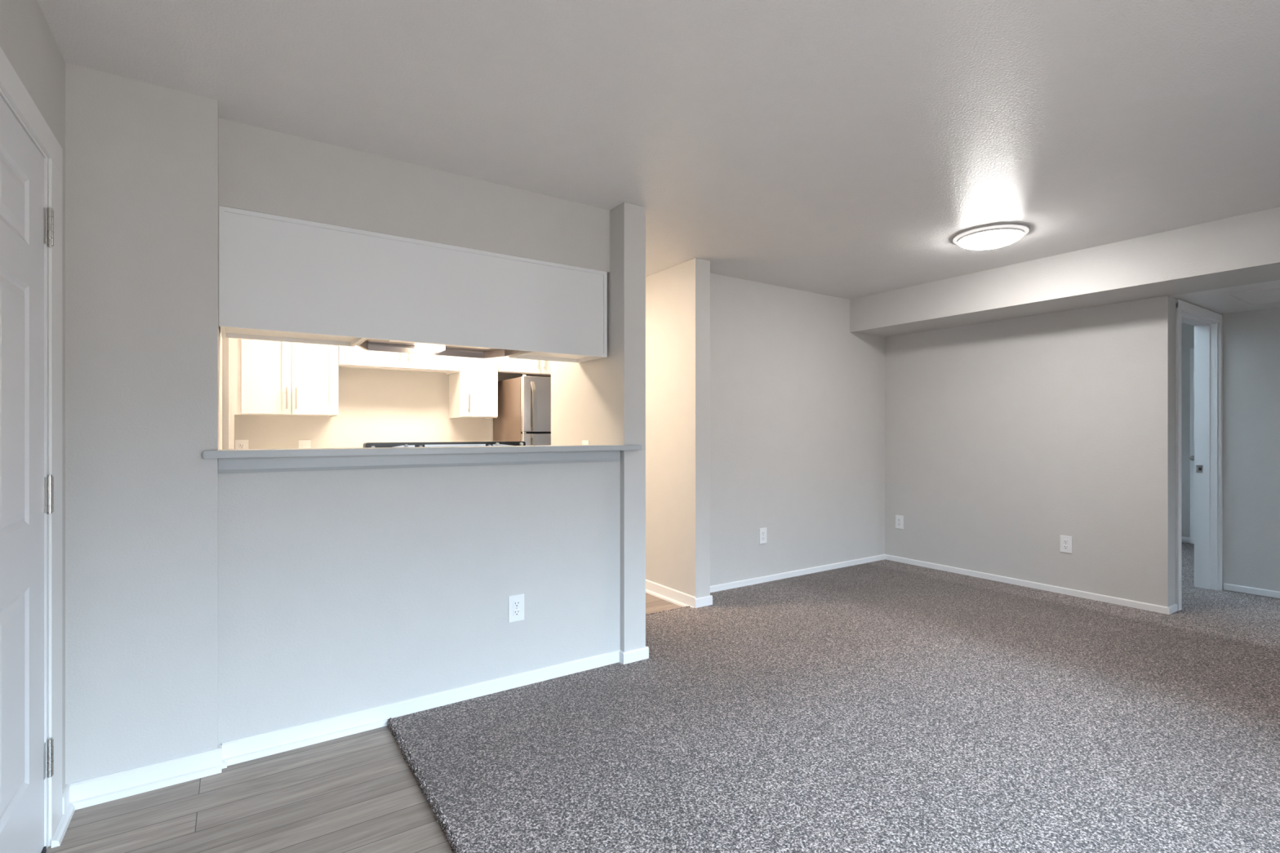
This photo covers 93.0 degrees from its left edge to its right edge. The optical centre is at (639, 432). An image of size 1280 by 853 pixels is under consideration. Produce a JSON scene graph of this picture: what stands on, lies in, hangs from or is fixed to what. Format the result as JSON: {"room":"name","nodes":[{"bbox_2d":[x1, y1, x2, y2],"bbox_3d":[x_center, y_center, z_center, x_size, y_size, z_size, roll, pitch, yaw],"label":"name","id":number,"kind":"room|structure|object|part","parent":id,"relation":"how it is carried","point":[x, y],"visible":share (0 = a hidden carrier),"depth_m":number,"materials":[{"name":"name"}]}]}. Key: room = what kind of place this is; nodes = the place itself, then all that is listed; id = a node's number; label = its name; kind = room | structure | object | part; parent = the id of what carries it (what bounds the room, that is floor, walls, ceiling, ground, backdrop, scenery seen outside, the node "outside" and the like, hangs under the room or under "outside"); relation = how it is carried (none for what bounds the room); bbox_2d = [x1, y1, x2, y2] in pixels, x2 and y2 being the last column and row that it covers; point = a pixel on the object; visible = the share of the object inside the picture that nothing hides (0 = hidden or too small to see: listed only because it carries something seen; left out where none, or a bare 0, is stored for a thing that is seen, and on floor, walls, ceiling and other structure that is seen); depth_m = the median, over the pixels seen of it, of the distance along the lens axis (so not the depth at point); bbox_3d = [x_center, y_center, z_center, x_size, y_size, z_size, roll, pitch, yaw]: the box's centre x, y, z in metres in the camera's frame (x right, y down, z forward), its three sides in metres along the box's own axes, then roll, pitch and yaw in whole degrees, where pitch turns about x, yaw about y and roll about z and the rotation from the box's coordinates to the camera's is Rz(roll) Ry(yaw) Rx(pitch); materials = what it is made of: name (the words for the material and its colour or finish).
{"room":"empty living room","nodes":[
{"label":"empty living room","id":0,"kind":"room"},
{"bbox_2d":[0,0,65,847],"bbox_3d":[-0.717,0.009,0.130,0.130,2.440,4.413,0,0,-34],"label":"wall","id":1,"kind":"structure","parent":0,"point":[27,40],"depth_m":1.80,"materials":[{"name":"paint"}]},
{"bbox_2d":[0,46,62,852],"bbox_3d":[-1.510,0.167,1.383,0.203,2.125,1.238,0,0,-34],"label":"door","id":2,"kind":"structure","parent":1,"relation":"in","point":[28,226],"depth_m":1.65,"materials":[{"name":"paint"}]},
{"bbox_2d":[50,813,71,848],"bbox_3d":[-1.775,1.218,1.863,0.020,0.022,0.150,0,0,-34],"label":"baseboard","id":3,"kind":"structure","parent":1,"relation":"attached to","point":[57,838],"depth_m":1.85,"materials":[{"name":"paint"}]},
{"bbox_2d":[62,784,75,818],"bbox_3d":[-1.843,1.190,1.957,0.028,0.079,0.083,0,0,-34],"label":"baseboard","id":4,"kind":"structure","parent":1,"relation":"attached to","point":[68,808],"depth_m":1.95,"materials":[{"name":"white paint"}]},
{"bbox_3d":[-1.838,1.218,1.961,0.016,0.022,0.083,0,0,-34],"label":"shoe moulding","id":5,"kind":"part","parent":4,"relation":"part of","materials":[{"name":"paint"}]},
{"bbox_2d":[65,62,218,785],"bbox_3d":[-1.808,0.009,2.130,0.539,2.440,0.165,0,0,-34],"label":"wall","id":6,"kind":"structure","parent":0,"point":[142,157],"depth_m":2.09,"materials":[{"name":"paint"}]},
{"bbox_2d":[217,744,226,768],"bbox_3d":[-1.534,1.190,2.231,0.028,0.079,0.028,0,0,-34],"label":"baseboard","id":7,"kind":"structure","parent":6,"relation":"attached to","point":[224,762],"depth_m":2.22,"materials":[{"name":"white paint"}]},
{"bbox_3d":[-1.529,1.218,2.234,0.016,0.022,0.028,0,0,-34],"label":"shoe moulding","id":8,"kind":"part","parent":7,"relation":"part of","materials":[{"name":"paint"}]},
{"bbox_2d":[220,326,365,346],"bbox_3d":[-1.516,-0.642,2.658,0.524,0.458,0.380,0,0,-34],"label":"upper cabinet","id":9,"kind":"object","parent":6,"relation":"attached to","point":[227,332],"visible":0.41,"depth_m":2.70,"materials":[{"name":"paint"}]},
{"bbox_2d":[69,649,620,810],"bbox_3d":[-0.979,1.190,2.593,2.147,0.079,0.069,0,0,-34],"label":"baseboard","id":10,"kind":"structure","parent":6,"relation":"attached to","point":[121,784],"depth_m":2.35,"materials":[{"name":"white paint"}]},
{"bbox_2d":[218,205,607,357],"bbox_3d":[-0.905,-0.642,2.825,1.732,0.464,0.021,0,0,-34],"label":"panel","id":11,"kind":"object","parent":6,"relation":"attached to","point":[277,273],"visible":1,"depth_m":2.70,"materials":[{"name":"paint"}]},
{"bbox_2d":[218,326,229,449],"bbox_3d":[-2.276,0.009,3.234,0.148,2.440,2.192,0,0,-34],"label":"wall","id":12,"kind":"structure","parent":0,"point":[224,343],"depth_m":3.04,"materials":[{"name":"paint"}]},
{"bbox_2d":[229,337,234,448],"bbox_3d":[-2.365,0.019,3.519,0.022,2.420,0.080,0,0,-34],"label":"trim","id":13,"kind":"structure","parent":12,"relation":"attached to","point":[231,340],"depth_m":3.49,"materials":[{"name":"paint"}]},
{"bbox_2d":[45,592,681,852],"bbox_3d":[2.593,1.289,3.717,9.959,0.120,7.300,0,0,-34],"label":"floor","id":14,"kind":"structure","parent":0,"point":[357,793],"depth_m":1.97,"materials":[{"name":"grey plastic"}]},
{"bbox_2d":[363,441,525,447],"bbox_3d":[-1.073,0.622,3.155,0.756,1.154,0.663,0,0,-34],"label":"range","id":15,"kind":"object","parent":14,"relation":"on","point":[433,443],"visible":0.05,"depth_m":2.87,"materials":[{"name":"metal"}]},
{"bbox_3d":[-1.101,0.178,2.754,0.150,0.242,0.010,0,0,-34],"label":"panel","id":16,"kind":"part","parent":15,"relation":"part of","materials":[{"name":"silver metal"}]},
{"bbox_3d":[-0.880,0.177,2.901,0.290,0.244,0.010,0,0,-34],"label":"panel","id":17,"kind":"part","parent":15,"relation":"part of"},
{"bbox_3d":[-0.676,0.178,3.038,0.128,0.242,0.010,0,0,-34],"label":"panel","id":18,"kind":"part","parent":15,"relation":"part of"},
{"bbox_2d":[493,374,551,445],"bbox_3d":[-0.747,0.381,5.114,0.759,1.656,0.705,0,0,-34],"label":"refrigerator","id":19,"kind":"object","parent":14,"relation":"on","point":[524,402],"visible":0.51,"depth_m":4.75,"materials":[{"name":"metal"}]},
{"bbox_3d":[-0.817,-0.203,4.678,0.039,0.385,0.057,0,0,-34],"label":"handle","id":20,"kind":"part","parent":19,"relation":"part of","materials":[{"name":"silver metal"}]},
{"bbox_3d":[-0.817,0.195,4.678,0.039,0.368,0.057,0,0,-34],"label":"handle","id":21,"kind":"part","parent":19,"relation":"part of","materials":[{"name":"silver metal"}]},
{"bbox_3d":[-0.592,0.588,4.883,0.759,1.162,0.058,0,0,-34],"label":"door","id":22,"kind":"part","parent":19,"relation":"part of","materials":[{"name":"metal"}]},
{"bbox_3d":[-0.592,-0.221,4.883,0.759,0.428,0.058,0,0,-34],"label":"door","id":23,"kind":"part","parent":19,"relation":"part of","materials":[{"name":"metal"}]},
{"bbox_2d":[386,542,1279,852],"bbox_3d":[3.115,1.217,3.644,8.171,0.033,6.000,0,0,-34],"label":"carpet","id":24,"kind":"object","parent":14,"relation":"on","point":[882,706],"visible":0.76,"depth_m":2.44,"materials":[{"name":"grey carpet"}]},
{"bbox_2d":[234,367,551,448],"bbox_3d":[-1.785,0.009,4.953,3.036,2.440,0.120,0,0,-34],"label":"wall","id":25,"kind":"structure","parent":0,"point":[375,405],"depth_m":4.71,"materials":[{"name":"paint"}]},
{"bbox_2d":[235,440,248,448],"bbox_3d":[-2.767,0.112,4.219,0.079,0.125,0.009,0,0,-34],"label":"wall outlet","id":26,"kind":"object","parent":25,"relation":"attached to","point":[239,444],"visible":0.54,"depth_m":4.22,"materials":[{"name":"plastic"}]},
{"bbox_2d":[239,444,244,448],"bbox_3d":[-2.766,0.092,4.217,0.033,0.029,0.004,0,0,-34],"label":"receptacle","id":27,"kind":"object","parent":26,"relation":"attached to","point":[241,446],"depth_m":4.22,"materials":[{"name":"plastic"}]},
{"bbox_2d":[234,337,337,417],"bbox_3d":[-2.462,-0.494,4.215,0.630,0.753,0.352,0,0,-34],"label":"upper cabinet","id":28,"kind":"object","parent":25,"relation":"attached to","point":[272,378],"visible":0.75,"depth_m":4.10,"materials":[{"name":"paint"}]},
{"bbox_3d":[-2.483,-0.495,4.040,0.283,0.740,0.018,0,0,-34],"label":"door","id":29,"kind":"part","parent":28,"relation":"part of","materials":[{"name":"paint"}]},
{"bbox_3d":[-2.375,-0.232,4.082,0.011,0.145,0.034,0,0,-34],"label":"handle","id":30,"kind":"part","parent":28,"relation":"part of","materials":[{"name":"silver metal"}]},
{"bbox_3d":[-2.329,-0.232,4.112,0.011,0.145,0.034,0,0,-34],"label":"handle","id":31,"kind":"part","parent":28,"relation":"part of","materials":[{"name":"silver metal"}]},
{"bbox_3d":[-2.245,-0.495,4.199,0.284,0.740,0.018,0,0,-34],"label":"door","id":32,"kind":"part","parent":28,"relation":"part of","materials":[{"name":"paint"}]},
{"bbox_2d":[298,440,311,448],"bbox_3d":[-2.448,0.116,4.432,0.079,0.125,0.009,0,0,-34],"label":"wall outlet","id":33,"kind":"object","parent":25,"relation":"attached to","point":[302,443],"visible":0.46,"depth_m":4.43,"materials":[{"name":"plastic"}]},
{"bbox_2d":[337,345,459,374],"bbox_3d":[-1.843,-0.673,4.629,0.855,0.395,0.352,0,0,-34],"label":"upper cabinet","id":34,"kind":"object","parent":25,"relation":"attached to","point":[356,357],"visible":0.41,"depth_m":4.50,"materials":[{"name":"paint"}]},
{"bbox_3d":[-1.943,-0.674,4.402,0.433,0.382,0.018,0,0,-34],"label":"door","id":35,"kind":"part","parent":34,"relation":"part of","materials":[{"name":"paint"}]},
{"bbox_3d":[-1.587,-0.674,4.639,0.416,0.382,0.018,0,0,-34],"label":"door","id":36,"kind":"part","parent":34,"relation":"part of","materials":[{"name":"paint"}]},
{"bbox_2d":[448,356,497,418],"bbox_3d":[-1.356,-0.496,4.955,0.301,0.750,0.352,0,0,-34],"label":"upper cabinet","id":37,"kind":"object","parent":25,"relation":"attached to","point":[473,389],"visible":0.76,"depth_m":4.85,"materials":[{"name":"paint"}]},
{"bbox_3d":[-1.344,-0.232,4.771,0.011,0.145,0.034,0,0,-34],"label":"handle","id":38,"kind":"part","parent":37,"relation":"part of","materials":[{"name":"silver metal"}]},
{"bbox_2d":[497,355,551,376],"bbox_3d":[-0.920,-0.682,5.246,0.741,0.378,0.352,0,0,-34],"label":"upper cabinet","id":39,"kind":"object","parent":25,"relation":"attached to","point":[506,365],"visible":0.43,"depth_m":5.06,"materials":[{"name":"paint"}]},
{"bbox_3d":[-0.691,-0.683,5.238,0.367,0.365,0.018,0,0,-34],"label":"door","id":40,"kind":"part","parent":39,"relation":"part of","materials":[{"name":"paint"}]},
{"bbox_2d":[218,117,609,272],"bbox_3d":[-0.989,-1.043,2.966,1.750,0.336,0.349,0,0,-34],"label":"wall header","id":41,"kind":"structure","parent":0,"point":[261,170],"depth_m":2.69,"materials":[{"name":"paint"}]},
{"bbox_2d":[507,351,602,363],"bbox_3d":[-0.469,-0.642,3.358,0.428,0.458,0.380,0,0,-34],"label":"upper cabinet","id":42,"kind":"object","parent":41,"relation":"attached to","point":[525,354],"visible":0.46,"depth_m":3.43,"materials":[{"name":"paint"}]},
{"bbox_3d":[-0.973,-0.721,3.022,0.780,0.300,0.380,0,0,-34],"label":"upper cabinet","id":43,"kind":"object","parent":41,"relation":"attached to","visible":0},
{"bbox_2d":[356,338,523,358],"bbox_3d":[-1.009,-0.496,3.076,0.764,0.147,0.507,0,0,-34],"label":"range hood","id":44,"kind":"object","parent":43,"relation":"attached to","point":[372,344],"visible":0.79,"depth_m":3.20,"materials":[{"name":"metal"}]},
{"bbox_2d":[217,457,620,746],"bbox_3d":[-0.867,0.661,2.783,1.750,1.137,0.124,0,0,-34],"label":"wall","id":45,"kind":"structure","parent":0,"point":[347,591],"depth_m":2.60,"materials":[{"name":"paint"}]},
{"bbox_2d":[217,450,620,473],"bbox_3d":[-0.832,0.122,2.720,1.737,0.059,0.020,0,0,-34],"label":"trim","id":46,"kind":"structure","parent":45,"relation":"attached to","point":[256,464],"depth_m":2.59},
{"bbox_2d":[203,444,641,458],"bbox_3d":[-0.831,0.079,2.773,1.886,0.027,0.209,0,0,-34],"label":"bar ledge","id":47,"kind":"object","parent":45,"relation":"on","point":[292,452],"visible":1,"depth_m":2.55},
{"bbox_2d":[508,593,524,622],"bbox_3d":[-0.588,0.835,2.890,0.079,0.125,0.009,0,0,-34],"label":"wall outlet","id":48,"kind":"object","parent":45,"relation":"attached to","point":[516,602],"visible":1,"depth_m":2.89,"materials":[{"name":"plastic"}]},
{"bbox_2d":[513,600,519,607],"bbox_3d":[-0.586,0.815,2.888,0.033,0.029,0.004,0,0,-34],"label":"receptacle","id":49,"kind":"object","parent":48,"relation":"attached to","point":[516,603],"depth_m":2.89,"materials":[{"name":"plastic"}]},
{"bbox_2d":[513,608,519,616],"bbox_3d":[-0.586,0.856,2.888,0.033,0.029,0.004,0,0,-34],"label":"receptacle","id":50,"kind":"object","parent":48,"relation":"attached to","point":[516,611],"depth_m":2.89,"materials":[{"name":"plastic"}]},
{"bbox_2d":[551,202,645,652],"bbox_3d":[-0.273,0.009,3.591,0.137,2.440,0.889,0,0,-34],"label":"wall column","id":51,"kind":"structure","parent":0,"point":[600,401],"depth_m":3.24,"materials":[{"name":"paint"}]},
{"bbox_2d":[582,440,589,444],"bbox_3d":[-0.317,0.107,3.526,0.009,0.125,0.079,0,0,-34],"label":"wall outlet","id":52,"kind":"object","parent":51,"relation":"attached to","point":[584,442],"visible":0.16,"depth_m":3.52,"materials":[{"name":"plastic"}]},
{"bbox_2d":[619,650,623,663],"bbox_3d":[-0.096,1.181,3.192,0.012,0.061,0.028,0,0,-34],"label":"baseboard","id":53,"kind":"structure","parent":51,"relation":"attached to","point":[620,651],"depth_m":3.19,"materials":[{"name":"white paint"}]},
{"bbox_2d":[622,646,648,664],"bbox_3d":[-0.022,1.181,3.217,0.161,0.061,0.012,0,0,-34],"label":"baseboard","id":54,"kind":"structure","parent":51,"relation":"attached to","point":[633,655],"depth_m":3.21,"materials":[{"name":"white paint"}]},
{"bbox_2d":[37,0,1279,299],"bbox_3d":[0.957,-1.261,2.654,5.857,0.100,7.150,0,0,-34],"label":"ceiling","id":55,"kind":"structure","parent":0,"point":[841,148],"depth_m":2.25,"materials":[{"name":"paint"}]},
{"bbox_2d":[951,222,1030,249],"bbox_3d":[2.136,-1.174,3.706,0.412,0.074,0.412,0,0,-34],"label":"ceiling light","id":56,"kind":"object","parent":55,"relation":"attached to","point":[993,236],"visible":1,"depth_m":3.61,"materials":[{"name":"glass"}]},
{"bbox_2d":[958,229,1022,249],"bbox_3d":[2.136,-1.166,3.706,0.342,0.058,0.342,0,0,-34],"label":"diffuser","id":57,"kind":"object","parent":56,"relation":"attached to","point":[980,239],"depth_m":3.63,"materials":[{"name":"white plastic"}]},
{"bbox_2d":[849,206,1279,337],"bbox_3d":[3.588,-1.062,3.500,0.540,0.297,5.233,0,0,-34],"label":"beam","id":58,"kind":"structure","parent":55,"relation":"attached to","point":[1241,250],"depth_m":4.01,"materials":[{"name":"paint"}]},
{"bbox_2d":[645,257,710,598],"bbox_3d":[-0.052,0.009,4.974,0.132,2.440,1.770,0,0,-34],"label":"wall","id":59,"kind":"structure","parent":0,"point":[677,297],"depth_m":4.37,"materials":[{"name":"paint"}]},
{"bbox_2d":[645,579,695,608],"bbox_3d":[-0.119,1.183,4.930,0.028,0.092,1.770,0,0,-34],"label":"baseboard","id":60,"kind":"structure","parent":59,"relation":"attached to","point":[682,599],"depth_m":4.43,"materials":[{"name":"white paint"}]},
{"bbox_3d":[-0.124,1.218,4.926,0.016,0.022,1.770,0,0,-34],"label":"shoe moulding","id":61,"kind":"part","parent":60,"relation":"part of","materials":[{"name":"paint"}]},
{"bbox_2d":[693,595,712,608],"bbox_3d":[0.443,1.179,4.233,0.156,0.065,0.012,0,0,-34],"label":"baseboard","id":62,"kind":"structure","parent":59,"relation":"attached to","point":[708,600],"depth_m":4.22,"materials":[{"name":"white paint"}]},
{"bbox_2d":[710,273,884,586],"bbox_3d":[1.373,-0.001,5.239,2.552,2.460,0.120,0,0,-34],"label":"wall","id":63,"kind":"structure","parent":0,"point":[797,397],"depth_m":5.08,"materials":[{"name":"paint"}]},
{"bbox_2d":[759,527,766,543],"bbox_3d":[0.996,0.834,4.909,0.079,0.125,0.009,0,0,-34],"label":"wall outlet","id":64,"kind":"object","parent":63,"relation":"attached to","point":[762,531],"visible":1,"depth_m":4.90,"materials":[{"name":"plastic"}]},
{"bbox_2d":[710,554,885,592],"bbox_3d":[1.351,1.187,5.145,2.392,0.048,0.012,0,0,-34],"label":"baseboard","id":65,"kind":"structure","parent":63,"relation":"attached to","point":[730,585],"depth_m":5.09,"materials":[{"name":"white paint"}]},
{"bbox_2d":[884,295,1175,607],"bbox_3d":[2.995,0.158,4.975,0.152,2.143,2.121,0,0,-34],"label":"wall","id":66,"kind":"structure","parent":0,"point":[1005,439],"depth_m":4.68,"materials":[{"name":"paint"}]},
{"bbox_2d":[895,515,903,528],"bbox_3d":[2.426,0.836,5.681,0.009,0.125,0.079,0,0,-34],"label":"wall outlet","id":67,"kind":"object","parent":66,"relation":"attached to","point":[899,519],"visible":1,"depth_m":5.68,"materials":[{"name":"plastic"}]},
{"bbox_2d":[884,554,1167,614],"bbox_3d":[2.930,1.187,4.924,0.012,0.048,2.108,0,0,-34],"label":"baseboard","id":68,"kind":"structure","parent":66,"relation":"attached to","point":[1139,605],"depth_m":4.69,"materials":[{"name":"white paint"}]},
{"bbox_2d":[1060,535,1072,553],"bbox_3d":[3.187,0.835,4.542,0.009,0.125,0.079,0,0,-34],"label":"wall outlet","id":69,"kind":"object","parent":66,"relation":"attached to","point":[1066,542],"visible":1,"depth_m":4.54,"materials":[{"name":"plastic"}]},
{"bbox_2d":[1063,539,1068,543],"bbox_3d":[3.185,0.815,4.541,0.004,0.029,0.033,0,0,-34],"label":"receptacle","id":70,"kind":"object","parent":69,"relation":"attached to","point":[1065,541],"depth_m":4.54,"materials":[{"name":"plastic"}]},
{"bbox_2d":[1167,604,1177,614],"bbox_3d":[3.580,1.187,4.083,0.159,0.048,0.012,0,0,-34],"label":"baseboard","id":71,"kind":"structure","parent":66,"relation":"attached to","point":[1173,608],"depth_m":4.07,"materials":[{"name":"white paint"}]},
{"bbox_2d":[1181,323,1194,542],"bbox_3d":[5.662,0.009,7.295,0.120,2.440,2.960,0,0,-34],"label":"wall","id":72,"kind":"structure","parent":0,"point":[1187,330],"depth_m":6.68,"materials":[{"name":"paint"}]},
{"bbox_2d":[1181,536,1190,542],"bbox_3d":[5.590,1.175,7.283,0.012,0.061,2.700,0,0,-34],"label":"baseboard","id":73,"kind":"structure","parent":72,"relation":"attached to","point":[1184,539],"depth_m":6.67,"materials":[{"name":"white paint"}]},
{"bbox_2d":[1169,280,1279,314],"bbox_3d":[4.897,-1.014,3.182,1.282,0.200,3.250,0,0,-34],"label":"ceiling","id":74,"kind":"structure","parent":0,"point":[1216,300],"depth_m":4.18,"materials":[{"name":"paint"}]},
{"bbox_2d":[1226,286,1279,305],"bbox_3d":[4.271,-0.911,3.923,0.600,0.006,0.578,0,0,-34],"label":"access hatch","id":75,"kind":"object","parent":74,"relation":"attached to","point":[1272,295],"visible":1,"depth_m":4.04,"materials":[{"name":"paint"}]},
{"bbox_2d":[1222,306,1279,599],"bbox_3d":[5.385,0.148,3.442,0.120,2.163,3.140,0,0,-34],"label":"wall","id":76,"kind":"structure","parent":0,"point":[1251,340],"depth_m":4.54,"materials":[{"name":"paint"}]},
{"bbox_2d":[1223,582,1279,598],"bbox_3d":[5.345,1.181,3.384,0.012,0.048,3.088,0,0,-34],"label":"baseboard","id":77,"kind":"structure","parent":76,"relation":"attached to","point":[1272,593],"depth_m":4.53,"materials":[{"name":"white paint"}]},
{"bbox_3d":[5.056,0.009,5.150,3.470,2.440,0.123,0,0,-34],"label":"wall","id":78,"kind":"structure","parent":0,"visible":0},
{"bbox_2d":[1189,348,1194,543],"bbox_3d":[6.099,0.144,6.311,0.118,2.110,0.598,0,0,-34],"label":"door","id":79,"kind":"structure","parent":78,"relation":"in","point":[1192,350],"depth_m":6.56,"materials":[{"name":"white paint"}]},
{"bbox_3d":[5.939,0.274,6.518,0.082,0.054,0.054,0,0,-34],"label":"knob","id":80,"kind":"part","parent":79,"relation":"part of","materials":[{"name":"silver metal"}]},
{"bbox_2d":[1175,298,1222,610],"bbox_3d":[4.029,0.153,4.463,0.999,2.122,0.152,0,0,-34],"label":"door frame","id":81,"kind":"structure","parent":78,"relation":"in","point":[1207,324],"depth_m":4.68,"materials":[{"name":"white paint"}]},
{"bbox_3d":[4.371,0.284,4.744,0.004,0.060,0.038,0,0,-34],"label":"strike plate","id":82,"kind":"part","parent":81,"relation":"part of","materials":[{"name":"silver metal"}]}
]}

